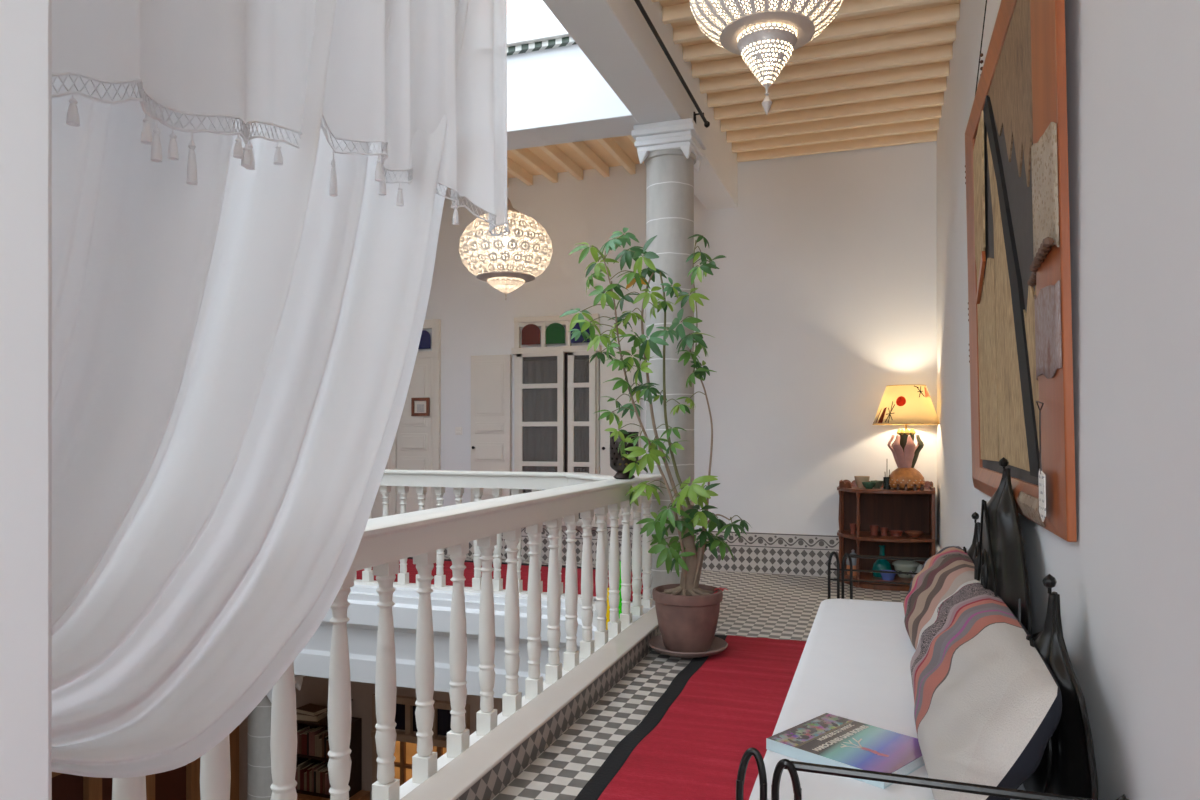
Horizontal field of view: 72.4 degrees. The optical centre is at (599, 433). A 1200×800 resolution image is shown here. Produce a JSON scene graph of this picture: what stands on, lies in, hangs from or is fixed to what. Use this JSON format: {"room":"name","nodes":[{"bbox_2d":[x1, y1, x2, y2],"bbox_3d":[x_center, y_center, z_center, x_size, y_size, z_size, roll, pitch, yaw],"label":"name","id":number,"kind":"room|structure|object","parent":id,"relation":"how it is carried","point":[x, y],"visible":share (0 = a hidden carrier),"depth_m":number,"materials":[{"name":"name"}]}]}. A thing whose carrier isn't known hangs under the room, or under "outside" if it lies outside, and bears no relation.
{"room":"traditional dwelling","nodes":[
{"label":"traditional dwelling","id":0,"kind":"room"},
{"bbox_2d":[0,0,51,799],"bbox_3d":[-1.271,-0.685,0.578,0.780,4.200,1.265,0,0,19],"label":"wall pier","id":1,"kind":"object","parent":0,"point":[25,25],"depth_m":1.01,"materials":[{"name":"white paint"}]},
{"bbox_2d":[239,716,247,799],"bbox_3d":[-5.922,3.565,4.916,0.200,4.300,11.440,0,0,19],"label":"wall","id":2,"kind":"structure","parent":0,"point":[243,727],"depth_m":9.64,"materials":[{"name":"paint"}]},
{"bbox_2d":[52,726,238,799],"bbox_3d":[-4.598,4.315,8.300,0.102,2.802,2.441,0,0,19],"label":"door","id":3,"kind":"structure","parent":2,"relation":"in","point":[182,783],"depth_m":8.52,"materials":[{"name":"brown wood"}]},
{"bbox_2d":[448,135,643,189],"bbox_3d":[-1.864,-2.840,8.347,5.160,0.112,2.312,0,0,19],"label":"ceiling","id":4,"kind":"structure","parent":0,"point":[609,144],"depth_m":8.49,"materials":[{"name":"beige paint"}]},
{"bbox_2d":[459,197,552,299],"bbox_3d":[-0.909,-2.038,7.928,0.900,1.495,0.900,0,0,19],"label":"hanging lantern","id":5,"kind":"object","parent":4,"relation":"hanging from","point":[511,277],"visible":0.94,"depth_m":7.67,"materials":[{"name":"silver metal"}]},
{"bbox_2d":[295,0,936,799],"bbox_3d":[-0.250,-0.585,9.118,7.790,12.600,0.200,0,0,19],"label":"wall","id":6,"kind":"structure","parent":0,"point":[822,298],"depth_m":8.33,"materials":[{"name":"white paint"}]},
{"bbox_2d":[371,319,440,517],"bbox_3d":[-2.402,0.040,9.716,1.133,2.750,0.073,0,0,19],"label":"door","id":7,"kind":"structure","parent":6,"relation":"in","point":[417,441],"depth_m":9.58,"materials":[{"name":"beige paint"}]},
{"bbox_2d":[411,397,429,415],"bbox_3d":[-2.092,-0.317,9.559,0.234,0.214,0.026,0,0,19],"label":"picture","id":8,"kind":"object","parent":7,"relation":"attached to","point":[419,406],"visible":1,"depth_m":9.55,"materials":[{"name":"brown wood"}]},
{"bbox_2d":[415,401,425,412],"bbox_3d":[-2.090,-0.317,9.565,0.173,0.153,0.010,0,0,19],"label":"print","id":9,"kind":"object","parent":8,"relation":"attached to","point":[420,406],"depth_m":9.56},
{"bbox_2d":[371,694,469,785],"bbox_3d":[-2.110,4.412,9.600,1.265,2.608,0.101,0,0,19],"label":"door","id":10,"kind":"structure","parent":6,"relation":"in","point":[405,719],"depth_m":9.64,"materials":[{"name":"beige paint"}]},
{"bbox_2d":[471,354,510,501],"bbox_3d":[-1.245,0.040,9.299,0.492,1.870,0.081,0,0,19],"label":"shutter","id":11,"kind":"object","parent":6,"relation":"attached to","point":[490,374],"visible":0.58,"depth_m":9.28,"materials":[{"name":"beige paint"}]},
{"bbox_2d":[507,8,569,46],"bbox_3d":[-2.466,-3.072,3.281,3.800,0.225,7.400,0,0,19],"label":"trim","id":12,"kind":"structure","parent":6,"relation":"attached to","point":[538,25],"depth_m":6.16,"materials":[{"name":"white paint"}]},
{"bbox_2d":[513,0,547,13],"bbox_3d":[-1.355,-3.750,6.601,3.540,1.130,0.190,0,0,19],"label":"balustrade","id":13,"kind":"object","parent":12,"relation":"on","point":[518,8],"visible":0.05,"depth_m":6.32,"materials":[{"name":"white paint"}]},
{"bbox_2d":[511,313,601,526],"bbox_3d":[-0.490,-0.150,9.042,1.064,2.312,0.102,0,0,19],"label":"door","id":14,"kind":"structure","parent":6,"relation":"in","point":[557,389],"depth_m":9.04,"materials":[{"name":"beige paint"}]},
{"bbox_2d":[523,360,556,492],"bbox_3d":[-0.653,0.065,9.093,0.443,1.760,0.018,0,0,19],"label":"curtain","id":15,"kind":"object","parent":14,"relation":"hanging from","point":[539,376],"depth_m":9.09,"materials":[{"name":"fabric"}]},
{"bbox_2d":[575,359,588,518],"bbox_3d":[-0.189,0.065,8.933,0.201,1.760,0.018,0,0,19],"label":"curtain","id":16,"kind":"object","parent":14,"relation":"hanging from","point":[581,365],"depth_m":8.93,"materials":[{"name":"fabric"}]},
{"bbox_2d":[600,350,640,524],"bbox_3d":[0.213,0.040,8.797,0.441,1.870,0.081,0,0,19],"label":"shutter","id":17,"kind":"object","parent":6,"relation":"attached to","point":[606,373],"visible":0.41,"depth_m":8.80,"materials":[{"name":"beige paint"}]},
{"bbox_2d":[543,0,737,209],"bbox_3d":[-0.336,-2.633,3.839,0.325,0.604,9.840,0,0,19],"label":"beam","id":18,"kind":"structure","parent":6,"relation":"attached to","point":[615,36],"depth_m":5.50,"materials":[{"name":"white paint"}]},
{"bbox_2d":[634,0,709,127],"bbox_3d":[-0.285,-2.460,3.337,0.100,0.151,6.924,0,0,19],"label":"curtain rod","id":19,"kind":"object","parent":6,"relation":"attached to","point":[641,8],"visible":0.92,"depth_m":5.48,"materials":[{"name":"black metal"}]},
{"bbox_2d":[52,0,508,777],"bbox_3d":[-0.731,-0.896,2.118,0.217,3.178,1.950,0,0,19],"label":"curtain","id":20,"kind":"object","parent":19,"relation":"hanging from","point":[248,196],"visible":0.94,"depth_m":1.80,"materials":[{"name":"white fabric"}]},
{"bbox_2d":[444,525,936,576],"bbox_3d":[0.679,1.210,8.683,5.350,0.410,0.018,0,0,19],"label":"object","id":21,"kind":"structure","parent":6,"relation":"attached to","point":[754,552],"depth_m":8.36,"materials":[{"name":"tile"}]},
{"bbox_2d":[593,601,654,624],"bbox_3d":[0.046,1.400,5.939,0.620,0.230,0.660,0,0,19],"label":"floor","id":22,"kind":"structure","parent":0,"point":[645,610],"depth_m":5.90,"materials":[{"name":"tile"}]},
{"bbox_2d":[576,618,596,646],"bbox_3d":[0.117,1.702,5.973,0.400,0.745,0.693,0,0,-26],"label":"trim","id":23,"kind":"structure","parent":22,"relation":"attached to","point":[579,628],"depth_m":6.07,"materials":[{"name":"white paint"}]},
{"bbox_2d":[565,473,619,626],"bbox_3d":[-0.015,0.860,6.007,0.190,1.110,0.771,0,0,-25],"label":"balustrade","id":24,"kind":"object","parent":22,"relation":"on","point":[573,479],"visible":0.1,"depth_m":6.03,"materials":[{"name":"beige paint"}]},
{"bbox_2d":[618,561,621,618],"bbox_3d":[0.143,1.103,5.686,0.044,0.444,0.043,0,0,19],"label":"glass bottle","id":25,"kind":"object","parent":24,"relation":"on","point":[620,603],"visible":0.23,"depth_m":5.67,"materials":[{"name":"green"}]},
{"bbox_2d":[412,556,907,799],"bbox_3d":[-2.239,1.475,3.648,7.590,0.120,11.440,0,0,19],"label":"floor","id":26,"kind":"structure","parent":0,"point":[763,605],"depth_m":4.89,"materials":[{"name":"tile"}]},
{"bbox_2d":[350,584,595,606],"bbox_3d":[-1.487,1.350,6.847,3.030,0.130,0.260,0,0,19],"label":"trim","id":27,"kind":"structure","parent":26,"relation":"on","point":[356,588],"depth_m":6.65,"materials":[{"name":"white paint"}]},
{"bbox_2d":[354,469,580,598],"bbox_3d":[-1.521,0.795,6.870,2.950,0.980,0.190,0,0,19],"label":"balustrade","id":28,"kind":"object","parent":27,"relation":"on","point":[498,481],"visible":0.33,"depth_m":6.67,"materials":[{"name":"beige paint"}]},
{"bbox_2d":[356,557,642,601],"bbox_3d":[-1.568,1.407,8.192,4.300,0.012,1.770,0,0,19],"label":"rug","id":29,"kind":"object","parent":26,"relation":"on","point":[411,568],"visible":0.02,"depth_m":8.18,"materials":[{"name":"red fabric"}]},
{"bbox_2d":[457,626,660,799],"bbox_3d":[-0.282,1.356,3.598,0.015,0.118,5.080,0,0,19],"label":"trim","id":30,"kind":"structure","parent":26,"relation":"on","point":[504,772],"depth_m":3.75,"materials":[{"name":"tile"}]},
{"bbox_2d":[631,118,706,604],"bbox_3d":[0.540,-0.458,6.329,0.481,3.747,0.481,0,0,19],"label":"column","id":31,"kind":"structure","parent":26,"relation":"on","point":[670,151],"depth_m":6.16,"materials":[{"name":"stone"}]},
{"bbox_2d":[648,635,727,657],"bbox_3d":[0.563,1.367,5.274,0.516,0.056,0.516,0,0,19],"label":"saucer","id":32,"kind":"object","parent":26,"relation":"on","point":[719,645],"visible":0.52,"depth_m":5.18,"materials":[{"name":"brown ceramic"}]},
{"bbox_2d":[560,227,751,652],"bbox_3d":[0.352,0.019,5.251,1.263,2.712,0.579,0,0,5],"label":"potted plant","id":33,"kind":"object","parent":32,"relation":"on","point":[687,612],"visible":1,"depth_m":5.16,"materials":[{"name":"green plant"}]},
{"bbox_2d":[574,635,806,799],"bbox_3d":[0.286,1.403,2.586,1.144,0.021,6.285,0,0,19],"label":"rug","id":34,"kind":"object","parent":26,"relation":"on","point":[692,743],"visible":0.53,"depth_m":3.88,"materials":[{"name":"red fabric"}]},
{"bbox_2d":[837,480,934,590],"bbox_3d":[2.663,0.931,7.675,0.862,0.968,0.572,0,0,19],"label":"shelving unit","id":35,"kind":"object","parent":26,"relation":"on","point":[892,509],"visible":0.66,"depth_m":7.85,"materials":[{"name":"brown wood"}]},
{"bbox_2d":[846,549,856,575],"bbox_3d":[2.383,1.208,7.725,0.128,0.245,0.128,0,0,19],"label":"jar","id":36,"kind":"object","parent":35,"relation":"on","point":[852,550],"visible":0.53,"depth_m":7.69,"materials":[{"name":"brown glass"}]},
{"bbox_2d":[850,523,855,533],"bbox_3d":[2.389,0.895,7.744,0.060,0.100,0.060,0,0,19],"label":"clay cup","id":37,"kind":"object","parent":35,"relation":"on","point":[852,525],"visible":0.94,"depth_m":7.72,"materials":[{"name":"ceramic"}]},
{"bbox_2d":[854,476,869,487],"bbox_3d":[2.481,0.455,7.765,0.140,0.110,0.140,0,0,19],"label":"bowl","id":38,"kind":"object","parent":35,"relation":"on","point":[858,479],"visible":0.86,"depth_m":7.72,"materials":[{"name":"beige ceramic"}]},
{"bbox_2d":[862,482,875,488],"bbox_3d":[2.506,0.480,7.640,0.124,0.060,0.124,0,0,19],"label":"bowl","id":39,"kind":"object","parent":35,"relation":"on","point":[868,485],"visible":1,"depth_m":7.61,"materials":[{"name":"green ceramic"}]},
{"bbox_2d":[870,525,877,534],"bbox_3d":[2.567,0.900,7.683,0.080,0.090,0.080,0,0,19],"label":"clay cup","id":40,"kind":"object","parent":35,"relation":"on","point":[873,528],"visible":1,"depth_m":7.66,"materials":[{"name":"ceramic"}]},
{"bbox_2d":[870,480,882,487],"bbox_3d":[2.605,0.475,7.712,0.120,0.070,0.120,0,0,19],"label":"dish","id":41,"kind":"object","parent":35,"relation":"on","point":[878,484],"visible":0.84,"depth_m":7.67,"materials":[{"name":"ceramic"}]},
{"bbox_2d":[840,571,912,584],"bbox_3d":[2.663,1.345,7.675,0.862,0.030,0.572,0,0,19],"label":"shelf","id":42,"kind":"object","parent":35,"relation":"attached to","point":[863,575],"depth_m":7.55,"materials":[{"name":"brown wood"}]},
{"bbox_2d":[872,545,891,576],"bbox_3d":[2.641,1.185,7.679,0.180,0.290,0.180,0,0,19],"label":"bottle","id":43,"kind":"object","parent":35,"relation":"on","point":[879,564],"visible":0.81,"depth_m":7.63,"materials":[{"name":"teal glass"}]},
{"bbox_2d":[880,527,887,535],"bbox_3d":[2.651,0.910,7.654,0.070,0.070,0.070,0,0,19],"label":"clay cup","id":44,"kind":"object","parent":35,"relation":"on","point":[884,530],"visible":1,"depth_m":7.63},
{"bbox_2d":[837,486,934,493],"bbox_3d":[2.663,0.525,7.675,0.862,0.030,0.572,0,0,19],"label":"shelf","id":45,"kind":"object","parent":35,"relation":"attached to","point":[841,489],"depth_m":7.47,"materials":[{"name":"brown wood"}]},
{"bbox_2d":[837,530,934,541],"bbox_3d":[2.663,0.960,7.675,0.862,0.030,0.572,0,0,19],"label":"shelf","id":46,"kind":"object","parent":35,"relation":"attached to","point":[864,535],"depth_m":7.55,"materials":[{"name":"brown wood"}]},
{"bbox_2d":[883,470,890,488],"bbox_3d":[2.663,0.370,7.608,0.066,0.280,0.066,0,0,19],"label":"holder","id":47,"kind":"object","parent":35,"relation":"on","point":[886,485],"visible":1,"depth_m":7.58,"materials":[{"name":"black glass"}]},
{"bbox_2d":[883,477,890,488],"bbox_3d":[2.663,0.455,7.608,0.066,0.110,0.066,0,0,19],"label":"cup","id":48,"kind":"object","parent":47,"relation":"on","point":[886,485],"depth_m":7.58,"materials":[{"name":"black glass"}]},
{"bbox_2d":[880,570,896,579],"bbox_3d":[2.635,1.292,7.501,0.150,0.075,0.150,0,0,19],"label":"bowl","id":49,"kind":"object","parent":35,"relation":"on","point":[885,576],"visible":0.84,"depth_m":7.45,"materials":[{"name":"blue ceramic"}]},
{"bbox_2d":[889,530,902,535],"bbox_3d":[2.751,0.922,7.620,0.120,0.045,0.120,0,0,19],"label":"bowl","id":50,"kind":"object","parent":35,"relation":"on","point":[893,532],"visible":1,"depth_m":7.58,"materials":[{"name":"ceramic"}]},
{"bbox_2d":[872,384,939,489],"bbox_3d":[2.833,0.031,7.591,0.591,0.958,0.591,0,0,-37],"label":"table lamp","id":51,"kind":"object","parent":35,"relation":"on","point":[911,404],"visible":1,"depth_m":7.45,"materials":[{"name":"pink ceramic"}]},
{"bbox_2d":[892,560,919,577],"bbox_3d":[2.847,1.248,7.629,0.250,0.165,0.250,0,0,19],"label":"tureen","id":52,"kind":"object","parent":35,"relation":"on","point":[899,565],"visible":0.73,"depth_m":7.55,"materials":[{"name":"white ceramic"}]},
{"bbox_2d":[894,566,916,577],"bbox_3d":[2.847,1.275,7.629,0.220,0.110,0.220,0,0,19],"label":"bowl","id":53,"kind":"object","parent":52,"relation":"on","point":[897,568],"depth_m":7.55,"materials":[{"name":"white ceramic"}]},
{"bbox_2d":[904,530,923,536],"bbox_3d":[2.884,0.920,7.531,0.170,0.050,0.170,0,0,19],"label":"dish","id":54,"kind":"object","parent":35,"relation":"on","point":[911,533],"visible":1,"depth_m":7.48,"materials":[{"name":"ceramic"}]},
{"bbox_3d":[2.919,1.293,7.456,0.200,0.075,0.200,0,0,19],"label":"bowl","id":55,"kind":"object","parent":35,"relation":"on","visible":0},
{"bbox_2d":[916,564,922,572],"bbox_3d":[2.919,1.249,7.456,0.090,0.130,0.090,0,0,19],"label":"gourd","id":56,"kind":"object","parent":55,"relation":"in","point":[920,566],"visible":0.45,"depth_m":7.44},
{"bbox_2d":[736,457,1128,799],"bbox_3d":[1.177,0.750,3.191,0.758,1.331,3.257,0,0,19],"label":"bench","id":57,"kind":"object","parent":26,"relation":"on","point":[1066,770],"visible":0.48,"depth_m":1.99,"materials":[{"name":"black metal"}]},
{"bbox_2d":[749,599,1024,799],"bbox_3d":[1.119,1.009,3.195,0.705,0.138,3.050,0,0,19],"label":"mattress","id":58,"kind":"object","parent":57,"relation":"on","point":[854,664],"visible":0.52,"depth_m":3.06,"materials":[{"name":"white fabric"}]},
{"bbox_2d":[766,713,924,788],"bbox_3d":[0.744,0.923,2.418,0.329,0.033,0.376,0,0,-43],"label":"book","id":59,"kind":"object","parent":58,"relation":"on","point":[824,739],"visible":1,"depth_m":2.39,"materials":[{"name":"multicoloured paper"}]},
{"bbox_2d":[903,546,980,649],"bbox_3d":[1.561,0.741,3.746,0.333,0.400,0.983,0,0,19],"label":"cushion","id":60,"kind":"object","parent":58,"relation":"on","point":[943,573],"visible":0.62,"depth_m":3.49,"materials":[{"name":"fabric"}]},
{"bbox_2d":[910,580,1061,799],"bbox_3d":[1.141,0.738,2.526,0.340,0.409,1.582,0,0,19],"label":"cushion","id":61,"kind":"object","parent":58,"relation":"on","point":[988,704],"visible":0.98,"depth_m":2.01,"materials":[{"name":"fabric"}]},
{"bbox_3d":[-3.027,-0.458,7.335,0.481,3.747,0.481,0,0,19],"label":"column","id":62,"kind":"structure","parent":26,"relation":"on","visible":0},
{"bbox_2d":[507,44,639,149],"bbox_3d":[-1.460,-2.633,6.785,3.720,0.604,0.380,0,0,19],"label":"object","id":63,"kind":"structure","parent":62,"relation":"on","point":[556,95],"depth_m":6.22,"materials":[{"name":"white paint"}]},
{"bbox_3d":[-0.338,1.356,3.696,0.155,0.118,5.230,0,0,19],"label":"trim","id":64,"kind":"structure","parent":26,"relation":"on","visible":0},
{"bbox_2d":[400,607,657,799],"bbox_3d":[-0.328,1.288,3.693,0.175,0.017,5.230,0,0,19],"label":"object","id":65,"kind":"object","parent":64,"relation":"on","point":[460,774],"depth_m":3.63,"materials":[{"name":"paint"}]},
{"bbox_3d":[-0.568,1.703,3.141,0.400,0.745,5.170,0,0,19],"label":"trim","id":66,"kind":"structure","parent":26,"relation":"attached to","visible":0},
{"bbox_2d":[112,474,661,799],"bbox_3d":[-0.466,0.860,3.730,0.190,1.110,5.210,0,0,19],"label":"balustrade","id":67,"kind":"object","parent":66,"relation":"on","point":[386,540],"visible":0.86,"depth_m":3.36,"materials":[{"name":"beige paint"}]},
{"bbox_2d":[610,432,638,478],"bbox_3d":[0.164,0.145,5.559,0.200,0.318,0.200,0,0,19],"label":"candle lantern","id":68,"kind":"object","parent":67,"relation":"on","point":[618,463],"visible":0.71,"depth_m":5.49,"materials":[{"name":"metal"}]},
{"bbox_2d":[606,588,609,629],"bbox_3d":[0.059,1.174,5.442,0.044,0.303,0.043,0,0,19],"label":"glass bottle","id":69,"kind":"object","parent":66,"relation":"on","point":[608,589],"visible":0.34,"depth_m":5.43,"materials":[{"name":"yellow"}]},
{"bbox_2d":[651,0,959,161],"bbox_3d":[0.444,-2.835,2.696,1.897,0.102,11.452,0,0,19],"label":"ceiling","id":70,"kind":"structure","parent":0,"point":[910,119],"depth_m":6.65,"materials":[{"name":"beige paint"}]},
{"bbox_2d":[689,0,842,114],"bbox_3d":[0.692,-2.053,3.400,0.656,1.465,0.656,0,0,19],"label":"hanging lantern","id":71,"kind":"object","parent":70,"relation":"hanging from","point":[729,39],"visible":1,"depth_m":3.33,"materials":[{"name":"silver metal"}]},
{"bbox_2d":[937,0,1199,799],"bbox_3d":[1.443,-0.835,2.380,0.200,4.500,11.440,0,0,19],"label":"wall","id":72,"kind":"structure","parent":0,"point":[1128,588],"depth_m":1.76,"materials":[{"name":"white paint"}]},
{"bbox_2d":[935,540,940,553],"bbox_3d":[2.696,1.210,6.380,0.035,0.410,3.020,0,0,19],"label":"baseboard","id":73,"kind":"structure","parent":72,"relation":"attached to","point":[937,547],"depth_m":7.34,"materials":[{"name":"white paint"}]},
{"bbox_2d":[965,0,1076,541],"bbox_3d":[1.599,-1.126,3.273,0.084,2.822,2.330,0,0,19],"label":"painting","id":74,"kind":"object","parent":72,"relation":"attached to","point":[1017,177],"visible":0.97,"depth_m":2.77,"materials":[{"name":"orange wood"}]},
{"bbox_2d":[1036,401,1045,521],"bbox_3d":[1.256,0.077,2.335,0.012,0.347,0.096,0,0,19],"label":"paper tag","id":75,"kind":"object","parent":74,"relation":"attached to","point":[1042,481],"visible":1,"depth_m":2.33,"materials":[{"name":"white paper"}]},
{"bbox_3d":[-2.239,5.765,3.648,7.590,0.100,11.440,0,0,19],"label":"floor","id":76,"kind":"structure","parent":0,"visible":0},
{"bbox_2d":[247,675,304,799],"bbox_3d":[-2.994,3.895,7.430,0.481,3.641,0.481,0,0,19],"label":"column","id":77,"kind":"structure","parent":76,"relation":"on","point":[259,776],"depth_m":7.25,"materials":[{"name":"stone"}]},
{"bbox_2d":[293,592,579,698],"bbox_3d":[-1.511,1.702,6.824,3.000,0.745,0.400,0,0,19],"label":"balcony edge","id":78,"kind":"structure","parent":77,"relation":"on","point":[313,660],"depth_m":6.66,"materials":[{"name":"white paint"}]},
{"bbox_2d":[296,716,369,799],"bbox_3d":[-3.415,4.573,9.785,1.173,2.285,0.580,0,0,19],"label":"bookcase","id":79,"kind":"object","parent":76,"relation":"on","point":[356,792],"visible":0.29,"depth_m":9.79,"materials":[{"name":"brown wood"}]},
{"bbox_2d":[296,767,297,788],"bbox_3d":[-3.615,4.144,9.951,0.024,0.256,0.205,0,0,19],"label":"book","id":80,"kind":"object","parent":79,"relation":"on","point":[297,767],"visible":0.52,"depth_m":9.86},
{"bbox_2d":[297,726,309,753],"bbox_3d":[-3.597,3.712,9.945,0.037,0.259,0.205,0,0,19],"label":"book","id":81,"kind":"object","parent":79,"relation":"on","point":[308,727],"visible":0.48,"depth_m":9.85,"materials":[{"name":"paper"}]},
{"bbox_2d":[298,759,310,789],"bbox_3d":[-3.585,4.125,9.941,0.034,0.293,0.205,0,0,19],"label":"book","id":82,"kind":"object","parent":79,"relation":"on","point":[307,762],"visible":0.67,"depth_m":9.87,"materials":[{"name":"paper"}]},
{"bbox_2d":[299,729,309,753],"bbox_3d":[-3.563,3.723,9.934,0.029,0.237,0.205,0,0,19],"label":"book","id":83,"kind":"object","parent":79,"relation":"on","point":[300,735],"visible":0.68,"depth_m":9.84,"materials":[{"name":"paper"}]},
{"bbox_2d":[300,764,309,789],"bbox_3d":[-3.555,4.149,9.931,0.023,0.245,0.205,0,0,19],"label":"book","id":84,"kind":"object","parent":79,"relation":"on","point":[309,764],"visible":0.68,"depth_m":9.84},
{"bbox_2d":[304,733,306,754],"bbox_3d":[-3.492,3.717,9.909,0.041,0.249,0.205,0,0,19],"label":"book","id":85,"kind":"object","parent":79,"relation":"on","point":[305,734],"visible":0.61,"depth_m":9.81,"materials":[{"name":"paper"}]},
{"bbox_2d":[304,771,306,790],"bbox_3d":[-3.495,4.164,9.910,0.038,0.214,0.205,0,0,19],"label":"book","id":86,"kind":"object","parent":79,"relation":"on","point":[305,773],"visible":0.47,"depth_m":9.81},
{"bbox_2d":[302,763,314,790],"bbox_3d":[-3.529,4.143,9.922,0.027,0.257,0.205,0,0,19],"label":"book","id":87,"kind":"object","parent":79,"relation":"on","point":[304,770],"visible":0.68,"depth_m":9.83,"materials":[{"name":"paper"}]},
{"bbox_2d":[302,728,314,754],"bbox_3d":[-3.530,3.718,9.922,0.034,0.248,0.205,0,0,19],"label":"book","id":88,"kind":"object","parent":79,"relation":"on","point":[312,728],"visible":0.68,"depth_m":9.83,"materials":[{"name":"paper"}]},
{"bbox_2d":[309,770,311,791],"bbox_3d":[-3.423,4.151,9.886,0.034,0.242,0.205,0,0,19],"label":"book","id":89,"kind":"object","parent":79,"relation":"on","point":[310,772],"visible":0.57,"depth_m":9.79,"materials":[{"name":"paper"}]},
{"bbox_2d":[307,729,313,754],"bbox_3d":[-3.459,3.706,9.898,0.023,0.272,0.205,0,0,19],"label":"book","id":90,"kind":"object","parent":79,"relation":"on","point":[313,729],"visible":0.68,"depth_m":9.80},
{"bbox_2d":[296,710,327,721],"bbox_3d":[-3.508,3.400,9.933,0.341,0.071,0.241,0,0,13],"label":"book","id":91,"kind":"object","parent":79,"relation":"on","point":[301,717],"visible":0.43,"depth_m":9.83,"materials":[{"name":"paper"}]},
{"bbox_2d":[296,703,326,716],"bbox_3d":[-3.489,3.339,9.927,0.300,0.051,0.221,0,0,28],"label":"book","id":92,"kind":"object","parent":91,"relation":"on","point":[309,709],"visible":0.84,"depth_m":9.88,"materials":[{"name":"paper"}]},
{"bbox_2d":[307,763,319,790],"bbox_3d":[-3.458,4.141,9.898,0.035,0.260,0.205,0,0,19],"label":"book","id":93,"kind":"object","parent":79,"relation":"on","point":[310,768],"visible":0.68,"depth_m":9.80,"materials":[{"name":"paper"}]},
{"bbox_2d":[309,726,320,755],"bbox_3d":[-3.425,3.700,9.886,0.042,0.284,0.205,0,0,19],"label":"book","id":94,"kind":"object","parent":79,"relation":"on","point":[310,732],"visible":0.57,"depth_m":9.79,"materials":[{"name":"paper"}]},
{"bbox_2d":[314,770,315,792],"bbox_3d":[-3.365,4.144,9.866,0.030,0.256,0.205,0,0,19],"label":"book","id":95,"kind":"object","parent":79,"relation":"on","point":[315,770],"visible":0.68,"depth_m":9.77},
{"bbox_2d":[312,762,323,791],"bbox_3d":[-3.393,4.128,9.875,0.023,0.288,0.205,0,0,19],"label":"book","id":96,"kind":"object","parent":79,"relation":"on","point":[321,763],"visible":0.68,"depth_m":9.78,"materials":[{"name":"paper"}]},
{"bbox_2d":[312,727,324,755],"bbox_3d":[-3.386,3.696,9.873,0.036,0.291,0.205,0,0,19],"label":"book","id":97,"kind":"object","parent":79,"relation":"on","point":[321,729],"visible":0.48,"depth_m":9.78,"materials":[{"name":"paper"}]},
{"bbox_2d":[319,738,321,756],"bbox_3d":[-3.289,3.734,9.839,0.037,0.215,0.205,0,0,19],"label":"book","id":98,"kind":"object","parent":79,"relation":"on","point":[320,739],"visible":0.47,"depth_m":9.74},
{"bbox_2d":[315,730,325,756],"bbox_3d":[-3.355,3.718,9.862,0.022,0.248,0.205,0,0,19],"label":"book","id":99,"kind":"object","parent":79,"relation":"on","point":[325,730],"visible":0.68,"depth_m":9.77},
{"bbox_2d":[316,763,327,792],"bbox_3d":[-3.335,4.130,9.855,0.028,0.284,0.205,0,0,19],"label":"book","id":100,"kind":"object","parent":79,"relation":"on","point":[326,764],"visible":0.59,"depth_m":9.76,"materials":[{"name":"paper"}]},
{"bbox_2d":[317,730,326,756],"bbox_3d":[-3.325,3.716,9.852,0.034,0.251,0.205,0,0,19],"label":"book","id":101,"kind":"object","parent":79,"relation":"on","point":[319,736],"visible":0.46,"depth_m":9.76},
{"bbox_2d":[318,766,327,792],"bbox_3d":[-3.307,4.142,9.846,0.024,0.259,0.205,0,0,19],"label":"book","id":102,"kind":"object","parent":79,"relation":"on","point":[327,766],"visible":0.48,"depth_m":9.75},
{"bbox_2d":[320,768,327,793],"bbox_3d":[-3.279,4.143,9.836,0.029,0.257,0.205,0,0,19],"label":"book","id":103,"kind":"object","parent":79,"relation":"on","point":[326,768],"visible":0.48,"depth_m":9.74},
{"bbox_2d":[322,769,327,793],"bbox_3d":[-3.247,4.140,9.825,0.033,0.264,0.205,0,0,19],"label":"book","id":104,"kind":"object","parent":79,"relation":"on","point":[326,770],"visible":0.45,"depth_m":9.73,"materials":[{"name":"paper"}]},
{"bbox_2d":[322,730,327,757],"bbox_3d":[-3.254,3.695,9.827,0.030,0.294,0.205,0,0,19],"label":"book","id":105,"kind":"object","parent":79,"relation":"on","point":[324,734],"visible":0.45,"depth_m":9.73,"materials":[{"name":"paper"}]},
{"bbox_2d":[324,736,327,757],"bbox_3d":[-3.226,3.718,9.818,0.024,0.247,0.205,0,0,19],"label":"book","id":106,"kind":"object","parent":79,"relation":"on","point":[326,737],"visible":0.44,"depth_m":9.72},
{"bbox_2d":[325,772,327,794],"bbox_3d":[-3.211,4.149,9.813,0.036,0.245,0.205,0,0,19],"label":"book","id":107,"kind":"object","parent":79,"relation":"on","point":[326,774],"visible":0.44,"depth_m":9.71,"materials":[{"name":"paper"}]},
{"bbox_2d":[326,739,327,757],"bbox_3d":[-3.199,3.734,9.808,0.028,0.216,0.205,0,0,19],"label":"book","id":108,"kind":"object","parent":79,"relation":"on","point":[327,739],"visible":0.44,"depth_m":9.71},
{"bbox_2d":[328,774,329,794],"bbox_3d":[-3.177,4.125,9.801,0.031,0.294,0.205,0,0,19],"label":"book","id":109,"kind":"object","parent":79,"relation":"on","point":[328,774],"visible":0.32,"depth_m":9.71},
{"bbox_3d":[-4.737,-2.715,-0.696,5.695,0.460,1.600,0,0,19],"label":"ceiling","id":110,"kind":"structure","parent":0,"visible":0},
{"bbox_2d":[507,36,575,55],"bbox_3d":[-2.530,-2.940,3.187,3.540,0.040,7.180,0,0,19],"label":"trim","id":111,"kind":"structure","parent":110,"relation":"attached to","point":[565,41],"depth_m":6.20,"materials":[{"name":"green tile"}]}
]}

